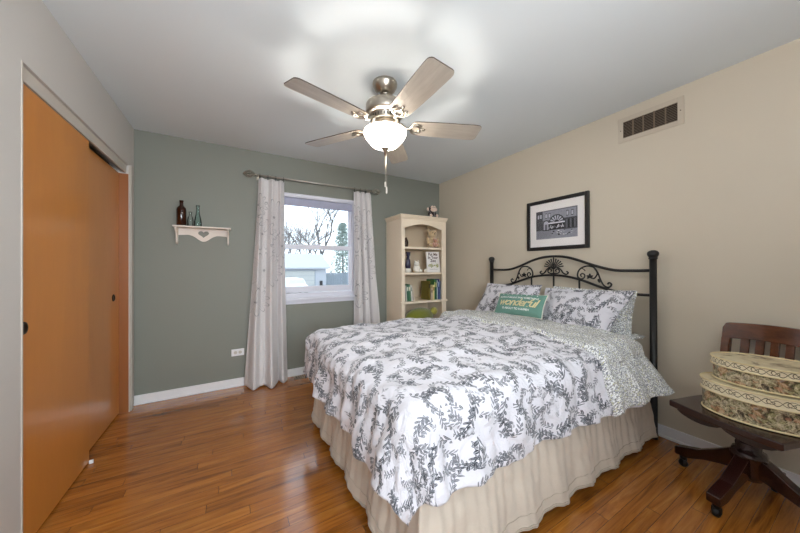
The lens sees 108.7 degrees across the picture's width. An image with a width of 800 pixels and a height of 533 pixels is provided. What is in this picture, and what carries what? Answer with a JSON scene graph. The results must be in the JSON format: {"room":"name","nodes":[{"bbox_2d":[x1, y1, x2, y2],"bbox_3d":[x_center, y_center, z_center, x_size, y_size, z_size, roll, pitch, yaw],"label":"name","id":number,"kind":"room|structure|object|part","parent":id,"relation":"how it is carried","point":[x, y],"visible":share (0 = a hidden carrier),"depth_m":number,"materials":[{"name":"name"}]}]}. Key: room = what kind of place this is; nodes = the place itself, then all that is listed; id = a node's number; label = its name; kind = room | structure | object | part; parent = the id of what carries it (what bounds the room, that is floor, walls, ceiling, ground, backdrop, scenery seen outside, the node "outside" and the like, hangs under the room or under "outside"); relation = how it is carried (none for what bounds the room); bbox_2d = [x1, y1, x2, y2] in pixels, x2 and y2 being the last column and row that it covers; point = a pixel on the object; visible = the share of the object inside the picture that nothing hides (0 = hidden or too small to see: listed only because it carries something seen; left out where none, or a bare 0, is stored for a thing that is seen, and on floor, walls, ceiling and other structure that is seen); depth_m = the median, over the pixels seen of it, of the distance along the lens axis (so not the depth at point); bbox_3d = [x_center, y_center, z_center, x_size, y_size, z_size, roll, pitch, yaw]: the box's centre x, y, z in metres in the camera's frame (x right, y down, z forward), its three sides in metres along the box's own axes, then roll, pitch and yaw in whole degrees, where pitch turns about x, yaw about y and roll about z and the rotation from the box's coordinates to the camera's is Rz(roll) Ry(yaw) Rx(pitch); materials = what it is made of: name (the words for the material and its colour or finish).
{"room":"bedroom","nodes":[
{"label":"bedroom","id":0,"kind":"room"},
{"bbox_2d":[0,0,133,532],"bbox_3d":[-1.277,-0.005,0.574,0.120,2.440,4.478,0,0,-30],"label":"wall","id":1,"kind":"structure","parent":0,"point":[29,32],"depth_m":1.16,"materials":[{"name":"beige paint"}]},
{"bbox_2d":[21,60,22,532],"bbox_3d":[-1.617,0.182,1.159,0.122,2.072,0.012,0,0,-30],"label":"trim","id":2,"kind":"structure","parent":1,"relation":"attached to","point":[21,60],"depth_m":1.19,"materials":[{"name":"beige paint"}]},
{"bbox_2d":[23,84,88,532],"bbox_3d":[-1.768,0.213,1.479,0.035,1.988,0.691,0,0,-30],"label":"door","id":3,"kind":"structure","parent":1,"relation":"in","point":[55,154],"depth_m":1.43,"materials":[{"name":"brown wood"}]},
{"bbox_3d":[-1.600,0.263,1.221,0.005,0.056,0.056,0,0,-30],"label":"finger pull","id":4,"kind":"part","parent":3,"relation":"part of","materials":[{"name":"brown metal"}]},
{"bbox_2d":[23,66,125,172],"bbox_3d":[-1.945,-0.820,1.794,0.014,0.064,1.413,0,0,-30],"label":"trim","id":5,"kind":"structure","parent":1,"relation":"attached to","point":[29,80],"depth_m":1.54,"materials":[{"name":"beige paint"}]},
{"bbox_2d":[89,149,118,449],"bbox_3d":[-2.146,0.216,2.040,0.035,1.988,0.769,0,0,-30],"label":"door","id":6,"kind":"structure","parent":1,"relation":"in","point":[103,179],"depth_m":2.09,"materials":[{"name":"brown wood"}]},
{"bbox_2d":[118,173,128,413],"bbox_3d":[-2.333,0.223,2.382,0.118,2.000,0.004,0,0,-30],"label":"trim","id":7,"kind":"structure","parent":1,"relation":"attached to","point":[123,178],"depth_m":2.40,"materials":[{"name":"brown wood"}]},
{"bbox_2d":[129,165,132,411],"bbox_3d":[-2.295,0.182,2.449,0.014,2.082,0.076,0,0,-30],"label":"trim","id":8,"kind":"structure","parent":1,"relation":"attached to","point":[130,166],"depth_m":2.44,"materials":[{"name":"beige paint"}]},
{"bbox_2d":[89,146,108,163],"bbox_3d":[-2.327,0.001,1.639,0.620,2.440,1.820,0,0,-30],"label":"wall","id":9,"kind":"structure","parent":0,"point":[89,146],"depth_m":2.43,"materials":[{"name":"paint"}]},
{"bbox_2d":[134,129,438,395],"bbox_3d":[-0.915,0.002,3.446,3.640,2.440,0.120,0,0,-30],"label":"wall","id":10,"kind":"structure","parent":0,"point":[192,296],"depth_m":2.82,"materials":[{"name":"green paint"}]},
{"bbox_2d":[172,225,230,245],"bbox_3d":[-1.879,-0.293,2.743,0.456,0.165,0.125,0,0,-30],"label":"wall shelf","id":11,"kind":"object","parent":10,"relation":"attached to","point":[193,231],"visible":1,"depth_m":2.76,"materials":[{"name":"beige paint"}]},
{"bbox_2d":[176,200,185,224],"bbox_3d":[-2.023,-0.494,2.658,0.073,0.237,0.073,0,0,-30],"label":"glass bottle","id":12,"kind":"object","parent":11,"relation":"on","point":[181,210],"visible":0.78,"depth_m":2.63,"materials":[{"name":"brown glass"}]},
{"bbox_2d":[194,205,201,225],"bbox_3d":[-1.918,-0.477,2.724,0.060,0.203,0.060,0,0,-30],"label":"glass bottle","id":13,"kind":"object","parent":11,"relation":"on","point":[196,205],"visible":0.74,"depth_m":2.73,"materials":[{"name":"clear glass"}]},
{"bbox_2d":[133,367,303,405],"bbox_3d":[-0.875,1.180,3.382,3.399,0.082,0.022,0,0,-30],"label":"baseboard","id":14,"kind":"structure","parent":10,"relation":"attached to","point":[225,384],"depth_m":2.74,"materials":[{"name":"white paint"}]},
{"bbox_2d":[231,348,243,356],"bbox_3d":[-1.658,0.877,2.934,0.114,0.070,0.010,0,0,-30],"label":"wall outlet","id":15,"kind":"object","parent":10,"relation":"attached to","point":[235,352],"visible":1,"depth_m":2.93,"materials":[{"name":"white paint"}]},
{"bbox_2d":[243,170,379,194],"bbox_3d":[-0.929,-0.949,3.308,1.548,0.073,0.111,0,0,-30],"label":"curtain rod","id":16,"kind":"object","parent":10,"relation":"attached to","point":[247,171],"visible":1,"depth_m":3.18,"materials":[{"name":"silver metal"}]},
{"bbox_2d":[244,176,287,389],"bbox_3d":[-1.357,0.125,2.934,0.415,2.181,0.228,0,0,-30],"label":"curtain","id":17,"kind":"object","parent":16,"relation":"hanging from","point":[266,355],"visible":1,"depth_m":2.98,"materials":[{"name":"beige fabric"}]},
{"bbox_3d":[-0.920,-0.949,3.291,1.320,0.017,0.017,0,0,-30],"label":"rod","id":18,"kind":"part","parent":16,"relation":"part of","materials":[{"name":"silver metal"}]},
{"bbox_2d":[354,187,379,324],"bbox_3d":[-0.391,0.120,3.571,0.396,2.173,0.133,0,0,-23],"label":"curtain","id":19,"kind":"object","parent":16,"relation":"hanging from","point":[366,303],"visible":0.7,"depth_m":3.55,"materials":[{"name":"beige fabric"}]},
{"bbox_2d":[284,192,354,304],"bbox_3d":[-0.978,-0.199,3.383,1.020,1.240,0.163,0,0,-30],"label":"window","id":20,"kind":"structure","parent":10,"relation":"in","point":[335,293],"depth_m":3.40,"materials":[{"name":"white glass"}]},
{"bbox_2d":[284,197,351,211],"bbox_3d":[-0.968,-0.727,3.365,0.852,0.087,0.020,0,0,-30],"label":"roller shade","id":21,"kind":"object","parent":20,"relation":"attached to","point":[311,202],"depth_m":3.37,"materials":[{"name":"grey fabric"}]},
{"bbox_3d":[-0.980,0.023,3.388,0.860,0.547,0.030,0,0,-30],"label":"sash","id":22,"kind":"part","parent":20,"relation":"part of","materials":[{"name":"clear glass"}]},
{"bbox_3d":[-0.957,-0.221,3.347,0.990,1.195,0.012,0,0,-30],"label":"casing","id":23,"kind":"part","parent":20,"relation":"part of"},
{"bbox_3d":[-0.959,0.361,3.353,1.020,0.120,0.095,0,0,-30],"label":"sill","id":24,"kind":"part","parent":20,"relation":"part of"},
{"bbox_3d":[-1.001,-0.486,3.422,0.860,0.575,0.028,0,0,-30],"label":"sash","id":25,"kind":"part","parent":20,"relation":"part of","materials":[{"name":"clear glass"}]},
{"bbox_2d":[36,377,799,532],"bbox_3d":[-0.046,1.273,1.286,4.320,0.120,4.718,0,0,-30],"label":"floor","id":26,"kind":"structure","parent":0,"point":[241,459],"depth_m":1.60,"materials":[{"name":"brown wood"}]},
{"bbox_2d":[293,374,307,379],"bbox_3d":[-1.016,1.218,3.214,0.320,0.007,0.110,0,0,-30],"label":"floor vent","id":27,"kind":"object","parent":26,"relation":"in","point":[297,377],"visible":0.35,"depth_m":3.15,"materials":[{"name":"metal"}]},
{"bbox_2d":[385,213,447,320],"bbox_3d":[0.218,0.294,3.763,0.720,1.850,0.422,0,0,-30],"label":"bookcase","id":28,"kind":"object","parent":26,"relation":"on","point":[414,228],"visible":0.66,"depth_m":3.72,"materials":[{"name":"beige paint"}]},
{"bbox_3d":[-0.076,0.319,3.615,0.018,1.800,0.381,0,0,-30],"label":"panel","id":29,"kind":"part","parent":28,"relation":"part of","materials":[{"name":"beige paint"}]},
{"bbox_2d":[405,284,408,301],"bbox_3d":[0.058,0.326,3.580,0.040,0.206,0.153,0,0,-30],"label":"book","id":30,"kind":"object","parent":28,"relation":"on","point":[406,285],"visible":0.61,"depth_m":3.51,"materials":[{"name":"green paper"}]},
{"bbox_2d":[405,252,410,272],"bbox_3d":[0.099,-0.051,3.563,0.084,0.252,0.084,0,0,-30],"label":"figurine","id":31,"kind":"object","parent":28,"relation":"on","point":[407,264],"visible":0.98,"depth_m":3.54,"materials":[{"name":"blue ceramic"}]},
{"bbox_2d":[407,284,410,300],"bbox_3d":[0.082,0.324,3.594,0.040,0.209,0.153,0,0,-30],"label":"book","id":32,"kind":"object","parent":28,"relation":"on","point":[407,284],"visible":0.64,"depth_m":3.53,"materials":[{"name":"green paper"}]},
{"bbox_3d":[0.114,0.320,3.942,0.640,1.800,0.008,0,0,-30],"label":"panel","id":33,"kind":"part","parent":28,"relation":"part of","materials":[{"name":"beige paint"}]},
{"bbox_3d":[0.215,-0.606,3.766,0.720,0.050,0.422,0,0,-30],"label":"crown","id":34,"kind":"part","parent":28,"relation":"part of","materials":[{"name":"beige paint"}]},
{"bbox_2d":[413,260,422,271],"bbox_3d":[0.230,-0.004,3.630,0.128,0.158,0.067,0,0,-22],"label":"figurine","id":35,"kind":"object","parent":28,"relation":"on","point":[416,268],"visible":1,"depth_m":3.60,"materials":[{"name":"white ceramic"}]},
{"bbox_2d":[405,307,437,317],"bbox_3d":[0.271,0.649,3.729,0.490,0.230,0.245,0,0,-38],"label":"turtle","id":36,"kind":"object","parent":28,"relation":"on","point":[417,312],"visible":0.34,"depth_m":3.65},
{"bbox_3d":[0.209,0.089,3.778,0.640,0.024,0.373,0,0,-30],"label":"shelf","id":37,"kind":"part","parent":28,"relation":"part of","materials":[{"name":"beige paint"}]},
{"bbox_3d":[0.208,-0.229,3.779,0.640,0.024,0.373,0,0,-30],"label":"shelf","id":38,"kind":"part","parent":28,"relation":"part of","materials":[{"name":"beige paint"}]},
{"bbox_3d":[0.219,0.441,3.763,0.700,0.025,0.406,0,0,-30],"label":"waist shelf","id":39,"kind":"part","parent":28,"relation":"part of","materials":[{"name":"beige paint"}]},
{"bbox_3d":[0.298,-0.528,3.605,0.564,0.107,0.018,0,0,-30],"label":"arched rail","id":40,"kind":"part","parent":28,"relation":"part of","materials":[{"name":"beige paint"}]},
{"bbox_2d":[421,281,429,299],"bbox_3d":[0.335,0.308,3.753,0.028,0.240,0.173,0,0,-30],"label":"book","id":41,"kind":"object","parent":28,"relation":"on","point":[425,285],"visible":1,"depth_m":3.73,"materials":[{"name":"paper"}]},
{"bbox_2d":[426,279,434,299],"bbox_3d":[0.408,0.297,3.796,0.018,0.262,0.173,0,0,-30],"label":"book","id":42,"kind":"object","parent":28,"relation":"on","point":[432,281],"visible":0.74,"depth_m":3.73,"materials":[{"name":"green paper"}]},
{"bbox_2d":[430,288,432,299],"bbox_3d":[0.367,0.353,3.758,0.024,0.150,0.173,0,0,-30],"label":"book","id":43,"kind":"object","parent":28,"relation":"on","point":[431,289],"visible":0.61,"depth_m":3.69,"materials":[{"name":"beige paper"}]},
{"bbox_2d":[427,205,437,216],"bbox_3d":[0.424,-0.714,3.721,0.145,0.162,0.116,0,0,-18],"label":"monkey","id":44,"kind":"object","parent":28,"relation":"on","point":[432,208],"visible":0.91,"depth_m":3.70},
{"bbox_2d":[426,252,439,271],"bbox_3d":[0.429,-0.059,3.740,0.200,0.266,0.044,0,0,-27],"label":"sign","id":45,"kind":"object","parent":28,"relation":"on","point":[432,258],"visible":0.99,"depth_m":3.73,"materials":[{"name":"white paper"}]},
{"bbox_2d":[426,229,439,247],"bbox_3d":[0.434,-0.372,3.795,0.194,0.255,0.167,0,0,-20],"label":"teddy bear","id":46,"kind":"object","parent":28,"relation":"on","point":[432,234],"visible":0.94,"depth_m":3.76},
{"bbox_3d":[0.492,0.319,3.947,0.018,1.800,0.381,0,0,-30],"label":"panel","id":47,"kind":"part","parent":28,"relation":"part of","materials":[{"name":"beige paint"}]},
{"bbox_2d":[432,238,437,247],"bbox_3d":[0.459,-0.305,3.721,0.106,0.124,0.056,0,0,-42],"label":"plush toy","id":48,"kind":"object","parent":28,"relation":"on","point":[435,241],"visible":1,"depth_m":3.70,"materials":[{"name":"fabric"}]},
{"bbox_2d":[435,280,436,298],"bbox_3d":[0.426,0.301,3.806,0.018,0.255,0.173,0,0,-30],"label":"book","id":49,"kind":"object","parent":28,"relation":"on","point":[435,280],"visible":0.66,"depth_m":3.73,"materials":[{"name":"green paper"}]},
{"bbox_2d":[489,250,658,439],"bbox_3d":[0.602,0.551,2.180,1.964,1.325,1.529,0,0,-30],"label":"bed","id":50,"kind":"object","parent":26,"relation":"on","point":[653,255],"visible":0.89,"depth_m":2.12,"materials":[{"name":"black paint"}]},
{"bbox_2d":[311,398,657,532],"bbox_3d":[0.491,0.996,2.114,1.948,0.365,1.584,0,0,-30],"label":"bed skirt","id":51,"kind":"object","parent":50,"relation":"hanging from","point":[517,496],"visible":0.43,"depth_m":1.37,"materials":[{"name":"beige fabric"}]},
{"bbox_3d":[1.053,0.584,3.289,0.048,1.262,0.048,0,0,-30],"label":"post","id":52,"kind":"part","parent":50,"relation":"part of","materials":[{"name":"black metal"}]},
{"bbox_3d":[1.419,-0.030,2.659,0.022,0.149,1.463,0,0,-30],"label":"rail","id":53,"kind":"part","parent":50,"relation":"part of","materials":[{"name":"black metal"}]},
{"bbox_3d":[1.420,0.144,2.659,0.020,0.147,1.462,0,0,-30],"label":"rail","id":54,"kind":"part","parent":50,"relation":"part of","materials":[{"name":"black paint"}]},
{"bbox_3d":[1.790,0.579,2.026,0.048,1.262,0.048,0,0,-30],"label":"post","id":55,"kind":"part","parent":50,"relation":"part of","materials":[{"name":"black metal"}]},
{"bbox_3d":[0.564,0.773,2.157,1.925,0.478,1.395,0,0,-30],"label":"mattress","id":56,"kind":"object","parent":50,"relation":"on","visible":0},
{"bbox_2d":[303,309,674,525],"bbox_3d":[0.408,0.658,2.035,1.940,0.476,1.793,0,0,-30],"label":"duvet","id":57,"kind":"object","parent":56,"relation":"on","point":[432,407],"visible":0.99,"depth_m":1.36,"materials":[{"name":"grey fabric"}]},
{"bbox_2d":[494,293,547,319],"bbox_3d":[1.068,0.345,2.574,0.145,0.207,0.484,0,0,-34],"label":"cushion","id":58,"kind":"object","parent":57,"relation":"on","point":[531,306],"visible":0.98,"depth_m":2.50,"materials":[{"name":"teal fabric"}]},
{"bbox_2d":[475,283,541,311],"bbox_3d":[1.065,0.360,2.932,0.208,0.375,0.726,0,0,-33],"label":"pillow","id":59,"kind":"object","parent":56,"relation":"on","point":[489,300],"visible":0.47,"depth_m":2.95,"materials":[{"name":"grey fabric"}]},
{"bbox_2d":[542,288,634,330],"bbox_3d":[1.414,0.363,2.294,0.222,0.380,0.704,0,0,-25],"label":"pillow","id":60,"kind":"object","parent":56,"relation":"on","point":[595,309],"visible":0.7,"depth_m":2.19,"materials":[{"name":"grey fabric"}]},
{"bbox_2d":[553,286,636,336],"bbox_3d":[1.509,0.366,2.308,0.172,0.382,0.627,0,0,-25],"label":"pillow","id":61,"kind":"object","parent":56,"relation":"on","point":[622,325],"visible":0.16,"depth_m":2.08,"materials":[{"name":"grey fabric"}]},
{"bbox_2d":[616,333,645,339],"bbox_3d":[1.437,0.516,2.246,0.343,0.075,0.662,0,0,-30],"label":"pillow","id":62,"kind":"object","parent":56,"relation":"on","point":[634,336],"visible":0.02,"depth_m":2.03,"materials":[{"name":"grey fabric"}]},
{"bbox_2d":[669,322,799,517],"bbox_3d":[1.804,0.767,1.474,0.589,0.882,0.574,0,0,9],"label":"swivel chair","id":63,"kind":"object","parent":26,"relation":"on","point":[745,460],"visible":0.76,"depth_m":1.44,"materials":[{"name":"brown wood"}]},
{"bbox_3d":[1.744,1.053,1.641,0.052,0.178,0.266,0,0,-16],"label":"leg","id":64,"kind":"part","parent":63,"relation":"part of","materials":[{"name":"brown wood"}]},
{"bbox_3d":[1.936,0.590,1.716,0.092,0.333,0.030,0,0,-13],"label":"post","id":65,"kind":"part","parent":63,"relation":"part of","materials":[{"name":"brown wood"}]},
{"bbox_3d":[1.628,1.053,1.421,0.266,0.178,0.052,0,0,-18],"label":"leg","id":66,"kind":"part","parent":63,"relation":"part of","materials":[{"name":"brown wood"}]},
{"bbox_3d":[1.782,0.771,1.473,0.460,0.034,0.437,0,0,-13],"label":"seat","id":67,"kind":"part","parent":63,"relation":"part of","materials":[{"name":"brown wood"}]},
{"bbox_2d":[699,372,799,437],"bbox_3d":[1.800,0.671,1.417,0.321,0.163,0.445,0,0,-43],"label":"box","id":68,"kind":"object","parent":63,"relation":"on","point":[762,410],"visible":0.64,"depth_m":1.35,"materials":[{"name":"beige cardboard"}]},
{"bbox_3d":[1.800,0.619,1.417,0.312,0.052,0.436,0,0,-43],"label":"lid","id":69,"kind":"part","parent":68,"relation":"part of","materials":[{"name":"beige cardboard"}]},
{"bbox_3d":[1.800,0.593,1.417,0.312,0.004,0.436,0,0,-43],"label":"lid","id":70,"kind":"part","parent":68,"relation":"part of","materials":[{"name":"beige cardboard"}]},
{"bbox_2d":[710,352,799,398],"bbox_3d":[1.823,0.529,1.410,0.293,0.119,0.409,0,0,-42],"label":"box","id":71,"kind":"object","parent":68,"relation":"on","point":[767,374],"visible":1,"depth_m":1.38,"materials":[{"name":"beige cardboard"}]},
{"bbox_3d":[1.822,0.491,1.410,0.284,0.038,0.400,0,0,-42],"label":"lid","id":72,"kind":"part","parent":71,"relation":"part of","materials":[{"name":"beige cardboard"}]},
{"bbox_3d":[1.822,0.472,1.410,0.284,0.004,0.400,0,0,-42],"label":"lid","id":73,"kind":"part","parent":71,"relation":"part of","materials":[{"name":"beige cardboard"}]},
{"bbox_3d":[2.035,0.377,1.534,0.093,0.102,0.430,0,0,-13],"label":"crest rail","id":74,"kind":"part","parent":63,"relation":"part of","materials":[{"name":"brown wood"}]},
{"bbox_3d":[1.841,1.052,1.309,0.052,0.178,0.266,0,0,-16],"label":"leg","id":75,"kind":"part","parent":63,"relation":"part of","materials":[{"name":"brown wood"}]},
{"bbox_2d":[42,0,799,183],"bbox_3d":[-0.054,-1.277,1.292,4.320,0.100,4.718,0,0,-30],"label":"ceiling","id":76,"kind":"structure","parent":0,"point":[530,73],"depth_m":1.70,"materials":[{"name":"paint"}]},
{"bbox_2d":[284,57,481,193],"bbox_3d":[-0.087,-0.856,1.883,1.287,0.738,1.247,0,0,-30],"label":"ceiling fan","id":77,"kind":"object","parent":76,"relation":"hanging from","point":[384,110],"visible":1,"depth_m":1.81,"materials":[{"name":"silver metal"}]},
{"bbox_3d":[-0.394,-0.940,1.624,0.485,0.006,0.156,0,11,-45],"label":"blade","id":78,"kind":"part","parent":77,"relation":"part of","materials":[{"name":"brown wood"}]},
{"bbox_3d":[-0.472,-0.938,2.109,0.485,0.006,0.156,0,11,27],"label":"blade","id":79,"kind":"part","parent":77,"relation":"part of","materials":[{"name":"brown wood"}]},
{"bbox_3d":[-0.099,-0.848,1.921,0.282,0.118,0.282,0,0,-30],"label":"lamp shade","id":80,"kind":"part","parent":77,"relation":"part of","materials":[{"name":"white glass"}]},
{"bbox_3d":[-0.094,-0.645,1.925,0.005,0.220,0.017,0,0,34],"label":"pull chain","id":81,"kind":"part","parent":77,"relation":"part of","materials":[{"name":"silver metal"}]},
{"bbox_3d":[-0.036,-0.939,2.334,0.156,0.006,0.485,-11,-2,9],"label":"blade","id":82,"kind":"part","parent":77,"relation":"part of","materials":[{"name":"brown wood"}]},
{"bbox_3d":[0.092,-0.941,1.550,0.156,0.006,0.485,12,-6,-27],"label":"blade","id":83,"kind":"part","parent":77,"relation":"part of","materials":[{"name":"brown wood"}]},
{"bbox_3d":[0.312,-0.941,1.988,0.485,0.006,0.156,0,-11,-9],"label":"blade","id":84,"kind":"part","parent":77,"relation":"part of","materials":[{"name":"brown wood"}]},
{"bbox_2d":[439,38,799,474],"bbox_3d":[1.794,-0.010,2.295,0.120,2.440,4.598,0,0,-30],"label":"wall","id":85,"kind":"structure","parent":0,"point":[716,193],"depth_m":1.95,"materials":[{"name":"beige paint"}]},
{"bbox_2d":[527,190,589,250],"bbox_3d":[1.467,-0.405,2.710,0.026,0.490,0.596,0,0,-30],"label":"framed picture","id":86,"kind":"object","parent":85,"relation":"attached to","point":[562,222],"visible":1,"depth_m":2.67,"materials":[{"name":"black paint"}]},
{"bbox_2d":[536,205,577,239],"bbox_3d":[1.468,-0.405,2.710,0.003,0.275,0.400,0,0,-30],"label":"print","id":87,"kind":"object","parent":86,"relation":"attached to","point":[557,222],"depth_m":2.69},
{"bbox_2d":[618,95,683,143],"bbox_3d":[1.827,-1.065,2.109,0.009,0.192,0.385,0,0,-30],"label":"air vent","id":88,"kind":"object","parent":85,"relation":"in","point":[668,114],"visible":1,"depth_m":2.09,"materials":[{"name":"metal"}]},
{"bbox_2d":[658,423,799,486],"bbox_3d":[1.712,1.170,2.299,0.022,0.082,4.455,0,0,-30],"label":"baseboard","id":89,"kind":"structure","parent":85,"relation":"attached to","point":[671,434],"depth_m":1.92,"materials":[{"name":"white paint"}]},
{"label":"ground","id":90,"kind":"structure","parent":0,"visible":0},
{"bbox_2d":[285,277,307,292],"bbox_3d":[-9.899,1.838,26.905,1.800,1.500,3.930,0,0,-30],"label":"car","id":91,"kind":"object","parent":90,"relation":"on","point":[289,282],"visible":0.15,"depth_m":25.82,"materials":[{"name":"white paint"}]},
{"bbox_2d":[285,223,317,253],"bbox_3d":[-16.454,-2.186,44.433,6.271,9.741,9.055,0,0,-37],"label":"bare tree","id":92,"kind":"object","parent":90,"relation":"on","point":[300,235],"visible":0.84,"depth_m":44.08,"materials":[{"name":"grey plant"}]},
{"bbox_2d":[285,216,328,253],"bbox_3d":[-22.638,-4.761,65.563,13.383,15.042,9.882,0,0,-14],"label":"bare tree","id":93,"kind":"object","parent":90,"relation":"on","point":[314,237],"visible":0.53,"depth_m":65.14,"materials":[{"name":"grey plant"}]},
{"bbox_2d":[285,253,330,285],"bbox_3d":[-16.194,0.545,31.939,15.000,4.150,7.500,0,0,-30],"label":"garage","id":94,"kind":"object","parent":90,"relation":"on","point":[311,268],"visible":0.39,"depth_m":32.04,"materials":[{"name":"white"}]},
{"bbox_3d":[-11.825,1.554,30.703,5.300,2.100,0.070,0,0,-30],"label":"door","id":95,"kind":"part","parent":94,"relation":"part of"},
{"bbox_3d":[-11.822,1.504,30.676,5.520,2.200,0.080,0,0,-30],"label":"door frame","id":96,"kind":"part","parent":94,"relation":"part of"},
{"bbox_2d":[287,206,345,254],"bbox_3d":[-13.578,-6.135,51.270,10.871,17.666,11.761,0,0,25],"label":"bare tree","id":97,"kind":"object","parent":90,"relation":"on","point":[328,211],"visible":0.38,"depth_m":50.30,"materials":[{"name":"grey plant"}]},
{"bbox_2d":[326,222,347,280],"bbox_3d":[-7.797,-1.616,38.988,5.873,8.759,5.829,0,0,-30],"label":"evergreen tree","id":98,"kind":"object","parent":90,"relation":"on","point":[342,229],"visible":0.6,"depth_m":38.56,"materials":[{"name":"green plant"}]},
{"bbox_2d":[326,272,347,284],"bbox_3d":[-4.431,1.620,36.276,10.090,1.950,0.150,0,0,-30],"label":"fence","id":99,"kind":"object","parent":90,"relation":"on","point":[336,279],"visible":0.21,"depth_m":34.34,"materials":[{"name":"grey wood"}]}
]}

